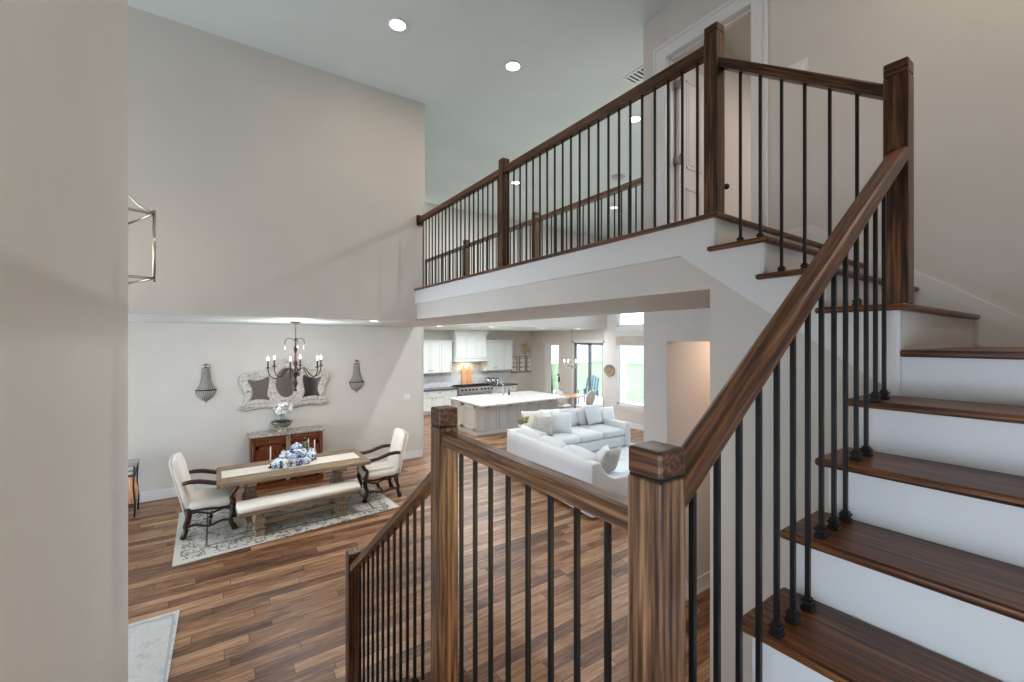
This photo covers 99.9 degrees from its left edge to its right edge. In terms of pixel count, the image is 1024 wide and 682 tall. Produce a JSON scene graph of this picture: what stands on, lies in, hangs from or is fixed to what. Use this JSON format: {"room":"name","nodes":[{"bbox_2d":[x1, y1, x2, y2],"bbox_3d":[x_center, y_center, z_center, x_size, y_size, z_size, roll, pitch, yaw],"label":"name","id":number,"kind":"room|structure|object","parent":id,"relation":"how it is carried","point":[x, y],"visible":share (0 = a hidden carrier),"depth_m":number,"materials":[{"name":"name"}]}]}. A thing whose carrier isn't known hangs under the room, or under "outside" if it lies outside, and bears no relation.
{"room":"staircase landing","nodes":[
{"label":"staircase landing","id":0,"kind":"room"},
{"bbox_2d":[0,0,127,681],"bbox_3d":[-0.441,-0.317,-0.189,0.140,6.006,6.190,0,0,-35],"label":"wall","id":1,"kind":"structure","parent":0,"point":[64,63],"depth_m":1.37,"materials":[{"name":"paint"}]},
{"bbox_2d":[128,313,403,325],"bbox_3d":[-5.801,-0.390,5.267,8.435,0.200,3.680,0,0,-35],"label":"ceiling","id":2,"kind":"structure","parent":0,"point":[144,318],"depth_m":6.39,"materials":[{"name":"paint"}]},
{"bbox_2d":[265,321,322,390],"bbox_3d":[-3.404,0.259,6.763,0.844,1.098,0.823,0,0,-35],"label":"chandelier","id":3,"kind":"object","parent":2,"relation":"hanging from","point":[295,373],"visible":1,"depth_m":6.74,"materials":[{"name":"brown metal"}]},
{"bbox_2d":[128,322,421,492],"bbox_3d":[-6.201,-0.317,7.154,9.920,6.006,0.120,0,0,-35],"label":"wall","id":4,"kind":"structure","parent":0,"point":[167,417],"depth_m":7.90,"materials":[{"name":"paint"}]},
{"bbox_2d":[195,363,216,402],"bbox_3d":[-5.419,0.765,7.614,0.312,0.709,0.171,0,0,-35],"label":"wall sconce","id":5,"kind":"object","parent":4,"relation":"attached to","point":[205,391],"visible":1,"depth_m":7.58,"materials":[{"name":"glass"}]},
{"bbox_2d":[137,450,421,502],"bbox_3d":[-6.160,2.606,7.095,9.920,0.160,0.024,0,0,-35],"label":"baseboard","id":6,"kind":"structure","parent":4,"relation":"attached to","point":[170,492],"depth_m":7.35,"materials":[{"name":"white paint"}]},
{"bbox_2d":[239,359,328,409],"bbox_3d":[-4.349,0.831,8.290,1.557,0.946,0.101,0,0,-35],"label":"wall mirror","id":7,"kind":"object","parent":4,"relation":"attached to","point":[260,390],"visible":0.93,"depth_m":8.25,"materials":[{"name":"white wood"}]},
{"bbox_2d":[248,377,269,400],"bbox_3d":[-4.745,0.915,8.059,0.400,0.489,0.014,0,0,-35],"label":"mirror glass","id":8,"kind":"object","parent":7,"relation":"attached to","point":[260,388],"depth_m":8.07,"materials":[{"name":"grey"}]},
{"bbox_2d":[276,368,294,396],"bbox_3d":[-4.368,0.826,8.319,0.408,0.608,0.014,0,0,-35],"label":"mirror glass","id":9,"kind":"object","parent":7,"relation":"attached to","point":[284,385],"depth_m":8.31,"materials":[{"name":"grey"}]},
{"bbox_2d":[303,375,320,397],"bbox_3d":[-3.992,0.915,8.579,0.400,0.489,0.014,0,0,-35],"label":"mirror glass","id":10,"kind":"object","parent":7,"relation":"attached to","point":[311,385],"depth_m":8.56,"materials":[{"name":"grey"}]},
{"bbox_2d":[349,359,363,392],"bbox_3d":[-3.284,0.765,9.088,0.312,0.709,0.171,0,0,-35],"label":"wall sconce","id":11,"kind":"object","parent":4,"relation":"attached to","point":[356,382],"visible":1,"depth_m":9.05,"materials":[{"name":"glass"}]},
{"bbox_2d":[128,6,424,320],"bbox_3d":[-4.729,-1.795,3.710,8.430,3.050,0.120,0,0,-35],"label":"wall","id":12,"kind":"structure","parent":0,"point":[275,185],"depth_m":4.93,"materials":[{"name":"paint"}]},
{"bbox_2d":[128,409,709,681],"bbox_3d":[-1.198,2.786,6.506,17.420,0.200,18.070,0,0,-35],"label":"floor","id":13,"kind":"structure","parent":0,"point":[275,610],"depth_m":4.56,"materials":[{"name":"brown wood"}]},
{"bbox_2d":[128,458,139,516],"bbox_3d":[-6.246,2.286,6.394,1.038,0.800,0.420,0,0,-35],"label":"console table","id":14,"kind":"object","parent":13,"relation":"on","point":[131,462],"visible":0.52,"depth_m":6.57,"materials":[{"name":"wood"}]},
{"bbox_2d":[128,474,138,503],"bbox_3d":[-5.871,2.301,6.641,0.160,0.430,0.158,0,0,-35],"label":"vase","id":15,"kind":"object","parent":14,"relation":"on","point":[130,480],"visible":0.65,"depth_m":6.60,"materials":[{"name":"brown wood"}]},
{"bbox_2d":[128,610,179,681],"bbox_3d":[-3.569,2.680,2.628,2.310,0.010,2.380,0,0,-35],"label":"area rug","id":16,"kind":"object","parent":13,"relation":"on","point":[151,640],"visible":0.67,"depth_m":3.74,"materials":[{"name":"fabric"}]},
{"bbox_2d":[172,478,399,566],"bbox_3d":[-3.509,2.680,6.734,2.872,0.010,1.937,0,0,-39],"label":"area rug","id":17,"kind":"object","parent":13,"relation":"on","point":[200,543],"visible":0.5,"depth_m":6.17,"materials":[{"name":"fabric"}]},
{"bbox_2d":[168,452,239,539],"bbox_3d":[-4.347,2.132,6.139,0.837,1.108,0.644,0,0,-33],"label":"armchair","id":18,"kind":"object","parent":17,"relation":"on","point":[193,501],"visible":0.92,"depth_m":5.92,"materials":[{"name":"beige fabric"}]},
{"bbox_2d":[216,448,370,528],"bbox_3d":[-3.406,2.314,6.774,2.060,0.721,0.980,0,0,-35],"label":"dining table","id":19,"kind":"object","parent":17,"relation":"on","point":[249,482],"visible":0.53,"depth_m":6.48,"materials":[{"name":"brown wood"}]},
{"bbox_2d":[221,452,359,478],"bbox_3d":[-3.419,1.951,6.759,1.900,0.006,0.390,0,0,-35],"label":"table runner","id":20,"kind":"object","parent":19,"relation":"on","point":[264,468],"visible":0.79,"depth_m":6.57,"materials":[{"name":"beige fabric"}]},
{"bbox_2d":[270,457,285,468],"bbox_3d":[-3.555,1.877,6.562,0.230,0.142,0.228,0,0,-35],"label":"ginger jar","id":21,"kind":"object","parent":20,"relation":"on","point":[276,463],"visible":0.91,"depth_m":6.49,"materials":[{"name":"blue ceramic"}]},
{"bbox_2d":[287,458,303,466],"bbox_3d":[-3.365,1.902,6.669,0.284,0.092,0.156,0,0,-35],"label":"planter","id":22,"kind":"object","parent":20,"relation":"on","point":[299,461],"visible":0.87,"depth_m":6.63,"materials":[{"name":"blue ceramic"}]},
{"bbox_2d":[286,442,306,459],"bbox_3d":[-3.438,1.788,6.861,0.310,0.320,0.307,0,0,-35],"label":"ginger jar","id":23,"kind":"object","parent":20,"relation":"on","point":[296,450],"visible":0.85,"depth_m":6.77,"materials":[{"name":"blue ceramic"}]},
{"bbox_2d":[235,480,361,536],"bbox_3d":[-3.092,2.456,6.329,1.626,0.438,0.406,0,0,-38],"label":"bench","id":24,"kind":"object","parent":17,"relation":"on","point":[255,507],"visible":1,"depth_m":6.19,"materials":[{"name":"beige fabric"}]},
{"bbox_2d":[236,480,360,513],"bbox_3d":[-3.092,2.283,6.329,1.626,0.091,0.406,0,0,-38],"label":"seat cushion","id":25,"kind":"object","parent":24,"relation":"on","point":[270,503],"depth_m":6.19,"materials":[{"name":"beige fabric"}]},
{"bbox_2d":[357,428,408,502],"bbox_3d":[-2.285,2.132,7.484,0.837,1.108,0.644,0,0,-31],"label":"armchair","id":26,"kind":"object","parent":17,"relation":"on","point":[389,469],"visible":0.91,"depth_m":7.37,"materials":[{"name":"beige fabric"}]},
{"bbox_2d":[247,425,324,489],"bbox_3d":[-4.260,2.199,8.135,1.270,0.975,0.441,0,0,-35],"label":"sideboard","id":27,"kind":"object","parent":13,"relation":"on","point":[260,442],"visible":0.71,"depth_m":7.93,"materials":[{"name":"brown wood"}]},
{"bbox_2d":[270,402,292,431],"bbox_3d":[-4.321,1.437,8.075,0.376,0.548,0.376,0,0,-9],"label":"flower bowl","id":28,"kind":"object","parent":27,"relation":"on","point":[282,423],"visible":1,"depth_m":8.02,"materials":[{"name":"white plant"}]},
{"bbox_2d":[384,671,430,681],"bbox_3d":[-1.181,2.119,2.103,1.235,1.134,1.628,0,0,-35],"label":"staircase","id":29,"kind":"structure","parent":13,"relation":"on","point":[427,674],"depth_m":2.01,"materials":[{"name":"brown wood"}]},
{"bbox_2d":[346,547,360,681],"bbox_3d":[-1.026,1.837,2.785,0.081,0.943,0.081,0,0,-35],"label":"newel post","id":30,"kind":"object","parent":29,"relation":"on","point":[351,554],"visible":0.64,"depth_m":2.75,"materials":[{"name":"brown wood"}]},
{"bbox_2d":[350,471,430,681],"bbox_3d":[-0.646,1.404,2.233,0.064,1.807,1.259,0,0,-35],"label":"stair railing","id":31,"kind":"object","parent":29,"relation":"on","point":[418,497],"visible":0.99,"depth_m":2.14,"materials":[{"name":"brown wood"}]},
{"bbox_2d":[424,389,456,414],"bbox_3d":[-3.561,2.256,15.308,3.330,0.860,0.653,0,0,-35],"label":"base cabinet","id":32,"kind":"object","parent":13,"relation":"on","point":[431,398],"visible":0.32,"depth_m":15.55,"materials":[{"name":"white wood"}]},
{"bbox_2d":[451,383,492,396],"bbox_3d":[-1.543,2.168,16.642,1.466,0.875,0.724,0,0,-35],"label":"range","id":33,"kind":"object","parent":13,"relation":"on","point":[479,388],"visible":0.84,"depth_m":16.39,"materials":[{"name":"silver metal"}]},
{"bbox_2d":[451,385,490,387],"bbox_3d":[-1.578,1.776,16.687,1.440,0.020,0.600,0,0,-35],"label":"cooktop","id":34,"kind":"object","parent":33,"relation":"in","point":[456,386],"depth_m":16.42,"materials":[{"name":"black metal"}]},
{"bbox_2d":[492,385,515,393],"bbox_3d":[-0.466,2.256,17.444,1.190,0.860,0.653,0,0,-35],"label":"base cabinet","id":35,"kind":"object","parent":13,"relation":"on","point":[512,388],"visible":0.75,"depth_m":17.20,"materials":[{"name":"white wood"}]},
{"bbox_2d":[448,390,569,435],"bbox_3d":[-0.081,2.233,13.419,3.210,0.905,2.060,0,0,-35],"label":"kitchen island","id":36,"kind":"object","parent":13,"relation":"on","point":[484,414],"visible":0.78,"depth_m":12.65,"materials":[{"name":"white stone"}]},
{"bbox_2d":[448,390,569,406],"bbox_3d":[-0.081,1.804,13.419,3.210,0.045,2.060,0,0,-35],"label":"island countertop","id":37,"kind":"structure","parent":36,"relation":"on","point":[496,399],"depth_m":13.09,"materials":[{"name":"white stone"}]},
{"bbox_2d":[554,391,571,408],"bbox_3d":[1.714,2.192,14.659,0.490,0.989,0.559,0,0,35],"label":"chair","id":38,"kind":"object","parent":13,"relation":"on","point":[561,402],"visible":0.59,"depth_m":14.45,"materials":[{"name":"beige fabric"}]},
{"bbox_2d":[563,393,585,408],"bbox_3d":[2.071,2.316,15.220,1.100,0.740,1.100,0,0,-35],"label":"table","id":39,"kind":"object","parent":13,"relation":"on","point":[571,395],"visible":0.48,"depth_m":15.13,"materials":[{"name":"brown wood"}]},
{"bbox_2d":[576,391,594,407],"bbox_3d":[2.503,2.192,14.650,0.490,0.989,0.559,0,0,-40],"label":"chair","id":40,"kind":"object","parent":13,"relation":"on","point":[590,397],"visible":0.57,"depth_m":14.47,"materials":[{"name":"beige fabric"}]},
{"bbox_2d":[593,443,633,471],"bbox_3d":[2.507,2.679,8.911,3.550,0.011,3.420,0,0,-35],"label":"area rug","id":41,"kind":"object","parent":13,"relation":"on","point":[623,463],"visible":0.02,"depth_m":9.62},
{"bbox_2d":[507,427,629,517],"bbox_3d":[0.968,2.211,7.765,1.020,0.926,2.660,0,0,-29],"label":"sofa","id":42,"kind":"object","parent":41,"relation":"on","point":[575,461],"visible":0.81,"depth_m":7.01,"materials":[{"name":"white fabric"}]},
{"bbox_2d":[515,427,540,438],"bbox_3d":[0.333,1.991,8.446,0.281,0.487,0.851,0,0,-29],"label":"cushion","id":43,"kind":"object","parent":42,"relation":"on","point":[529,433],"depth_m":8.31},
{"bbox_2d":[537,435,566,447],"bbox_3d":[0.729,1.991,7.735,0.281,0.487,0.851,0,0,-29],"label":"cushion","id":44,"kind":"object","parent":42,"relation":"on","point":[551,441],"depth_m":7.60,"materials":[{"name":"fabric"}]},
{"bbox_2d":[563,445,598,461],"bbox_3d":[1.124,1.991,7.024,0.281,0.487,0.851,0,0,-29],"label":"cushion","id":45,"kind":"object","parent":42,"relation":"on","point":[586,454],"depth_m":6.87,"materials":[{"name":"fabric"}]},
{"bbox_2d":[601,446,620,473],"bbox_3d":[1.600,1.966,7.001,0.215,0.439,0.460,0,0,44],"label":"throw pillow","id":46,"kind":"object","parent":42,"relation":"on","point":[610,459],"visible":0.9,"depth_m":6.88,"materials":[{"name":"beige fabric"}]},
{"bbox_2d":[547,407,629,451],"bbox_3d":[1.635,2.222,10.727,2.480,0.926,1.300,0,0,-34],"label":"sofa","id":47,"kind":"object","parent":41,"relation":"on","point":[613,433],"visible":0.59,"depth_m":10.59,"materials":[{"name":"white fabric"}]},
{"bbox_2d":[521,410,541,428],"bbox_3d":[0.483,1.946,10.255,0.520,0.500,0.229,0,0,-12],"label":"throw pillow","id":48,"kind":"object","parent":47,"relation":"on","point":[530,414],"visible":0.41,"depth_m":10.22,"materials":[{"name":"beige fabric"}]},
{"bbox_2d":[534,415,552,435],"bbox_3d":[0.723,1.973,9.927,0.460,0.446,0.204,0,0,11],"label":"throw pillow","id":49,"kind":"object","parent":47,"relation":"on","point":[541,423],"visible":0.87,"depth_m":9.87,"materials":[{"name":"beige fabric"}]},
{"bbox_2d":[551,412,571,433],"bbox_3d":[1.159,1.952,10.156,0.500,0.488,0.227,0,0,8],"label":"throw pillow","id":50,"kind":"object","parent":47,"relation":"on","point":[561,421],"visible":0.91,"depth_m":10.08,"materials":[{"name":"grey fabric"}]},
{"bbox_2d":[547,433,579,444],"bbox_3d":[0.993,2.303,10.169,0.781,0.215,1.080,0,0,-34],"label":"seat cushion","id":51,"kind":"object","parent":47,"relation":"on","point":[569,439],"depth_m":9.85,"materials":[{"name":"fabric"}]},
{"bbox_2d":[559,408,577,426],"bbox_3d":[1.358,2.002,10.981,0.791,0.487,0.281,0,0,-34],"label":"cushion","id":52,"kind":"object","parent":47,"relation":"on","point":[574,416],"depth_m":10.99,"materials":[{"name":"fabric"}]},
{"bbox_2d":[575,407,587,424],"bbox_3d":[1.986,2.002,11.398,0.791,0.487,0.281,0,0,-34],"label":"cushion","id":53,"kind":"object","parent":47,"relation":"on","point":[580,412],"depth_m":11.17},
{"bbox_2d":[569,426,602,441],"bbox_3d":[1.621,2.303,10.586,0.781,0.215,1.080,0,0,-34],"label":"seat cushion","id":54,"kind":"object","parent":47,"relation":"on","point":[585,434],"depth_m":10.26,"materials":[{"name":"fabric"}]},
{"bbox_2d":[584,403,602,425],"bbox_3d":[2.128,1.938,11.225,0.600,0.516,0.253,0,0,-41],"label":"throw pillow","id":55,"kind":"object","parent":47,"relation":"on","point":[593,413],"visible":1,"depth_m":11.11,"materials":[{"name":"grey fabric"}]},
{"bbox_2d":[577,423,624,437],"bbox_3d":[2.248,2.303,11.003,0.781,0.215,1.080,0,0,-34],"label":"seat cushion","id":56,"kind":"object","parent":47,"relation":"on","point":[608,430],"depth_m":10.76,"materials":[{"name":"fabric"}]},
{"bbox_2d":[600,406,614,421],"bbox_3d":[2.569,1.995,11.542,0.420,0.401,0.208,0,0,-20],"label":"throw pillow","id":57,"kind":"object","parent":47,"relation":"on","point":[606,412],"visible":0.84,"depth_m":11.48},
{"bbox_2d":[422,327,423,454],"bbox_3d":[-3.676,1.156,12.298,0.120,3.060,5.480,0,0,-35],"label":"wall","id":58,"kind":"structure","parent":0,"point":[422,327],"depth_m":10.07,"materials":[{"name":"paint"}]},
{"bbox_2d":[128,0,750,236],"bbox_3d":[0.288,-3.420,4.354,17.420,0.200,12.840,0,0,-35],"label":"ceiling","id":59,"kind":"structure","parent":0,"point":[575,57],"depth_m":5.18,"materials":[{"name":"paint"}]},
{"bbox_2d":[128,194,155,283],"bbox_3d":[-3.405,-1.902,3.497,0.624,2.836,0.624,0,0,31],"label":"lantern","id":60,"kind":"object","parent":59,"relation":"hanging from","point":[152,213],"visible":0.02,"depth_m":3.59,"materials":[{"name":"silver metal"}]},
{"bbox_2d":[387,17,407,32],"bbox_3d":[-1.204,-3.313,4.525,0.220,0.010,0.220,0,0,-35],"label":"recessed light","id":61,"kind":"object","parent":59,"relation":"in","point":[395,24],"visible":1,"depth_m":4.52,"materials":[{"name":"glass"}]},
{"bbox_2d":[504,61,521,72],"bbox_3d":[0.012,-3.313,5.210,0.220,0.010,0.220,0,0,-35],"label":"recessed light","id":62,"kind":"object","parent":59,"relation":"in","point":[510,66],"visible":1,"depth_m":5.21,"materials":[{"name":"white paint"}]},
{"bbox_2d":[623,65,643,84],"bbox_3d":[1.614,-3.314,5.355,0.240,0.012,0.400,0,0,-35],"label":"ceiling vent","id":63,"kind":"object","parent":59,"relation":"in","point":[635,77],"visible":0.48,"depth_m":5.41,"materials":[{"name":"metal"}]},
{"bbox_2d":[420,663,472,681],"bbox_3d":[0.577,1.378,-0.440,1.250,0.030,4.620,0,0,-35],"label":"floor","id":64,"kind":"structure","parent":0,"point":[467,678],"depth_m":1.73,"materials":[{"name":"brown wood"}]},
{"bbox_2d":[431,405,457,681],"bbox_3d":[-0.265,0.812,1.682,0.081,1.101,0.081,0,0,-35],"label":"newel post","id":65,"kind":"object","parent":64,"relation":"on","point":[444,461],"visible":1,"depth_m":1.65,"materials":[{"name":"brown wood"}]},
{"bbox_2d":[441,431,627,681],"bbox_3d":[0.014,0.858,1.277,0.064,1.011,0.904,0,0,-35],"label":"stair railing","id":66,"kind":"object","parent":64,"relation":"on","point":[611,507],"visible":0.92,"depth_m":1.23,"materials":[{"name":"brown wood"}]},
{"bbox_2d":[743,357,1023,681],"bbox_3d":[1.399,0.723,0.631,1.644,1.308,1.850,0,0,-35],"label":"staircase","id":67,"kind":"structure","parent":64,"relation":"on","point":[925,581],"depth_m":1.24,"materials":[{"name":"brown wood"}]},
{"bbox_2d":[628,440,684,681],"bbox_3d":[0.292,0.694,0.870,0.081,0.960,0.081,0,0,-35],"label":"newel post","id":68,"kind":"object","parent":67,"relation":"on","point":[656,479],"visible":1,"depth_m":0.84,"materials":[{"name":"brown wood"}]},
{"bbox_2d":[681,146,908,681],"bbox_3d":[0.951,0.195,1.324,1.520,1.958,0.066,0,0,-35],"label":"stair railing","id":69,"kind":"object","parent":67,"relation":"on","point":[703,447],"visible":1,"depth_m":1.21,"materials":[{"name":"brown wood"}]},
{"bbox_2d":[424,330,530,391],"bbox_3d":[-2.221,1.156,16.704,7.520,3.060,0.120,0,0,-35],"label":"wall","id":70,"kind":"structure","parent":0,"point":[523,379],"depth_m":18.18,"materials":[{"name":"paint"}]},
{"bbox_2d":[424,340,452,373],"bbox_3d":[-3.238,0.621,15.677,2.260,1.210,0.413,0,0,-35],"label":"upper cabinet","id":71,"kind":"object","parent":70,"relation":"attached to","point":[437,353],"visible":0.45,"depth_m":15.84,"materials":[{"name":"white wood"}]},
{"bbox_2d":[424,369,507,387],"bbox_3d":[-2.637,1.476,16.338,6.020,0.620,0.012,0,0,-35],"label":"backsplash","id":72,"kind":"structure","parent":70,"relation":"attached to","point":[434,380],"depth_m":16.69,"materials":[{"name":"grey tile"}]},
{"bbox_2d":[448,330,488,361],"bbox_3d":[-1.676,0.228,16.636,1.500,1.197,0.608,0,0,-35],"label":"range hood","id":73,"kind":"object","parent":70,"relation":"attached to","point":[467,345],"visible":0.98,"depth_m":16.37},
{"bbox_2d":[481,340,513,370],"bbox_3d":[-0.596,0.611,17.500,1.380,1.230,0.413,0,0,-35],"label":"upper cabinet","id":74,"kind":"object","parent":70,"relation":"attached to","point":[499,353],"visible":0.94,"depth_m":17.36,"materials":[{"name":"white wood"}]},
{"bbox_2d":[519,356,525,371],"bbox_3d":[0.447,1.036,18.454,0.320,0.700,0.028,0,0,-35],"label":"picture frame","id":75,"kind":"object","parent":70,"relation":"attached to","point":[522,359],"visible":1,"depth_m":18.46,"materials":[{"name":"grey"}]},
{"bbox_2d":[424,323,624,330],"bbox_3d":[-0.738,-0.474,14.599,7.470,0.200,5.270,0,0,-35],"label":"ceiling","id":76,"kind":"structure","parent":0,"point":[446,327],"depth_m":13.98,"materials":[{"name":"paint"}]},
{"bbox_2d":[425,202,624,406],"bbox_3d":[0.638,-0.317,12.323,7.550,6.006,0.120,0,0,-35],"label":"wall","id":77,"kind":"structure","parent":0,"point":[600,321],"depth_m":11.62,"materials":[{"name":"paint"}]},
{"bbox_2d":[363,291,709,326],"bbox_3d":[-0.606,-0.486,6.301,1.300,0.392,8.380,0,0,-35],"label":"ceiling","id":78,"kind":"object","parent":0,"point":[701,300],"visible":0.14,"depth_m":4.23,"materials":[{"name":"paint"}]},
{"bbox_2d":[531,329,626,407],"bbox_3d":[2.343,1.156,16.605,0.120,3.060,5.230,0,0,-35],"label":"wall","id":79,"kind":"structure","parent":0,"point":[568,335],"depth_m":16.91,"materials":[{"name":"paint"}]},
{"bbox_2d":[542,336,562,393],"bbox_3d":[1.649,1.261,17.505,0.160,2.850,1.260,0,0,-35],"label":"door","id":80,"kind":"structure","parent":79,"relation":"in","point":[549,386],"depth_m":17.64,"materials":[{"name":"white paint"}]},
{"bbox_2d":[572,340,603,408],"bbox_3d":[2.835,1.346,15.857,0.120,2.680,1.720,0,0,-35],"label":"door","id":81,"kind":"structure","parent":79,"relation":"in","point":[589,343],"depth_m":15.86,"materials":[{"name":"wood"}]},
{"bbox_2d":[414,211,822,290],"bbox_3d":[-0.658,-0.696,6.242,1.472,0.028,8.417,0,0,-35],"label":"floor","id":82,"kind":"structure","parent":0,"point":[722,216],"depth_m":2.88,"materials":[{"name":"brown wood"}]},
{"bbox_2d":[498,158,508,266],"bbox_3d":[-0.080,-1.248,4.252,0.081,1.075,0.081,0,0,-35],"label":"newel post","id":83,"kind":"object","parent":82,"relation":"on","point":[502,176],"visible":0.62,"depth_m":4.21,"materials":[{"name":"brown wood"}]},
{"bbox_2d":[425,177,640,284],"bbox_3d":[-0.551,-1.208,7.295,0.060,0.995,6.765,0,0,-35],"label":"balcony railing","id":84,"kind":"object","parent":82,"relation":"on","point":[637,182],"visible":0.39,"depth_m":5.65,"materials":[{"name":"brown wood"}]},
{"bbox_2d":[534,212,538,257],"bbox_3d":[0.329,-1.248,6.019,0.081,1.075,0.081,0,0,-35],"label":"newel post","id":85,"kind":"object","parent":82,"relation":"on","point":[536,214],"visible":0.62,"depth_m":5.98,"materials":[{"name":"brown wood"}]},
{"bbox_2d":[416,46,703,286],"bbox_3d":[-0.078,-1.222,4.250,0.100,1.025,4.274,0,0,-35],"label":"balcony railing","id":86,"kind":"object","parent":82,"relation":"on","point":[694,59],"visible":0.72,"depth_m":3.45,"materials":[{"name":"brown wood"}]},
{"bbox_2d":[704,21,724,213],"bbox_3d":[1.155,-1.248,2.455,0.081,1.075,0.081,0,0,-35],"label":"newel post","id":87,"kind":"object","parent":82,"relation":"on","point":[714,37],"visible":0.91,"depth_m":2.43,"materials":[{"name":"brown wood"}]},
{"bbox_2d":[607,229,643,424],"bbox_3d":[5.057,-0.317,11.175,0.120,6.006,6.790,0,0,-35],"label":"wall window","id":88,"kind":"structure","parent":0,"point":[636,417],"depth_m":13.64,"materials":[{"name":"paint"}]},
{"bbox_2d":[604,364,614,375],"bbox_3d":[3.126,0.976,13.822,0.048,0.380,0.450,0,0,-35],"label":"wall plaque","id":89,"kind":"object","parent":88,"relation":"attached to","point":[609,370],"visible":1,"depth_m":13.79,"materials":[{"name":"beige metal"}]},
{"bbox_2d":[615,345,643,411],"bbox_3d":[3.897,1.026,12.804,0.140,2.240,2.070,0,0,-35],"label":"window","id":90,"kind":"structure","parent":88,"relation":"attached to","point":[622,405],"depth_m":13.55,"materials":[{"name":"white paint"}]},
{"bbox_2d":[615,314,643,330],"bbox_3d":[3.897,-1.104,12.804,0.140,1.620,2.070,0,0,-35],"label":"window","id":91,"kind":"structure","parent":88,"relation":"attached to","point":[623,327],"depth_m":13.28,"materials":[{"name":"white paint"}]},
{"bbox_2d":[616,336,643,345],"bbox_3d":[3.831,0.028,12.759,0.080,0.283,1.930,0,0,-35],"label":"roman shade","id":92,"kind":"object","parent":88,"relation":"attached to","point":[620,340],"visible":0.49,"depth_m":13.03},
{"bbox_2d":[417,257,881,681],"bbox_3d":[0.161,1.003,3.939,0.120,3.366,5.060,0,0,-35],"label":"wall","id":93,"kind":"structure","parent":0,"point":[736,322],"depth_m":2.32,"materials":[{"name":"paint"}]},
{"bbox_2d":[415,218,900,395],"bbox_3d":[0.125,-0.228,3.867,0.022,0.909,5.137,0,0,-35],"label":"skirt board","id":94,"kind":"object","parent":93,"relation":"attached to","point":[736,268],"visible":0.88,"depth_m":2.48,"materials":[{"name":"white paint"}]},
{"bbox_2d":[709,218,895,394],"bbox_3d":[1.339,-0.229,2.085,0.006,0.907,0.802,0,0,-35],"label":"trim","id":95,"kind":"structure","parent":93,"relation":"attached to","point":[710,219],"depth_m":1.76,"materials":[{"name":"white paint"}]},
{"bbox_2d":[644,7,750,583],"bbox_3d":[4.289,-0.317,6.347,6.870,6.006,0.285,0,0,-35],"label":"wall","id":96,"kind":"structure","parent":0,"point":[676,373],"depth_m":4.48,"materials":[{"name":"paint"}]},
{"bbox_2d":[685,571,709,601],"bbox_3d":[2.908,2.606,5.206,3.300,0.160,0.024,0,0,-35],"label":"baseboard","id":97,"kind":"structure","parent":96,"relation":"attached to","point":[703,581],"depth_m":4.59,"materials":[{"name":"white paint"}]},
{"bbox_2d":[666,0,1023,405],"bbox_3d":[3.192,-0.317,1.995,0.120,6.006,5.658,0,0,-35],"label":"wall","id":98,"kind":"structure","parent":0,"point":[967,56],"depth_m":2.72,"materials":[{"name":"paint"}]},
{"bbox_2d":[653,0,767,226],"bbox_3d":[2.151,-1.830,4.207,0.980,2.240,1.095,0,0,-35],"label":"door","id":99,"kind":"structure","parent":98,"relation":"in","point":[731,13],"depth_m":4.28,"materials":[{"name":"white paint"}]},
{"bbox_2d":[788,57,807,70],"bbox_3d":[2.202,-2.080,3.312,0.012,0.125,0.140,0,0,-35],"label":"light switch","id":100,"kind":"object","parent":98,"relation":"attached to","point":[803,64],"visible":0.41,"depth_m":3.29,"materials":[{"name":"white paint"}]},
{"bbox_2d":[783,225,1023,346],"bbox_3d":[3.411,-0.411,1.557,0.016,0.902,4.688,0,0,-35],"label":"baseboard","id":101,"kind":"structure","parent":98,"relation":"attached to","point":[996,326],"depth_m":2.56,"materials":[{"name":"white paint"}]},
{"bbox_2d":[900,347,1023,359],"bbox_3d":[3.160,0.054,0.688,1.416,0.028,3.543,0,0,-35],"label":"floor","id":102,"kind":"structure","parent":0,"point":[1015,353],"depth_m":1.64,"materials":[{"name":"brown wood"}]},
{"bbox_2d":[707,218,979,348],"bbox_3d":[1.913,-0.322,2.462,1.422,0.720,0.852,0,0,-35],"label":"staircase","id":103,"kind":"structure","parent":102,"relation":"on","point":[921,326],"depth_m":2.20,"materials":[{"name":"brown wood"}]},
{"bbox_2d":[718,56,882,305],"bbox_3d":[1.382,-0.870,2.122,0.069,1.442,0.726,0,0,-35],"label":"stair railing","id":104,"kind":"object","parent":103,"relation":"on","point":[868,89],"visible":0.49,"depth_m":2.07,"materials":[{"name":"brown wood"}]},
{"bbox_2d":[883,56,913,303],"bbox_3d":[1.605,-0.647,1.786,0.081,0.997,0.081,0,0,-35],"label":"newel post","id":105,"kind":"object","parent":103,"relation":"on","point":[898,82],"visible":0.91,"depth_m":1.76,"materials":[{"name":"brown wood"}]},
{"label":"outside","id":106,"kind":"structure","parent":0,"visible":0},
{"bbox_2d":[554,362,643,402],"bbox_3d":[17.232,2.896,28.904,30.800,0.180,52.000,0,0,-35],"label":"lawn","id":107,"kind":"structure","parent":106,"point":[635,372],"depth_m":31.34,"materials":[{"name":"plant"}]},
{"bbox_2d":[580,345,643,363],"bbox_3d":[24.433,1.331,35.089,0.080,2.850,54.000,0,0,-35],"label":"fence","id":108,"kind":"object","parent":107,"relation":"on","point":[635,354],"visible":0.09,"depth_m":50.69,"materials":[{"name":"white"}]},
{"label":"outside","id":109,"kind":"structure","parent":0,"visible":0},
{"bbox_2d":[577,396,643,404],"bbox_3d":[2.652,2.861,18.841,4.630,0.250,52.000,0,0,-35],"label":"patio","id":110,"kind":"structure","parent":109,"point":[581,400],"depth_m":19.13,"materials":[{"name":"concrete"}]},
{"bbox_2d":[578,375,599,403],"bbox_3d":[3.335,2.137,18.562,0.780,1.198,0.948,0,0,35],"label":"patio chair","id":111,"kind":"object","parent":110,"relation":"on","point":[593,376],"visible":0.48,"depth_m":18.73,"materials":[{"name":"blue wood"}]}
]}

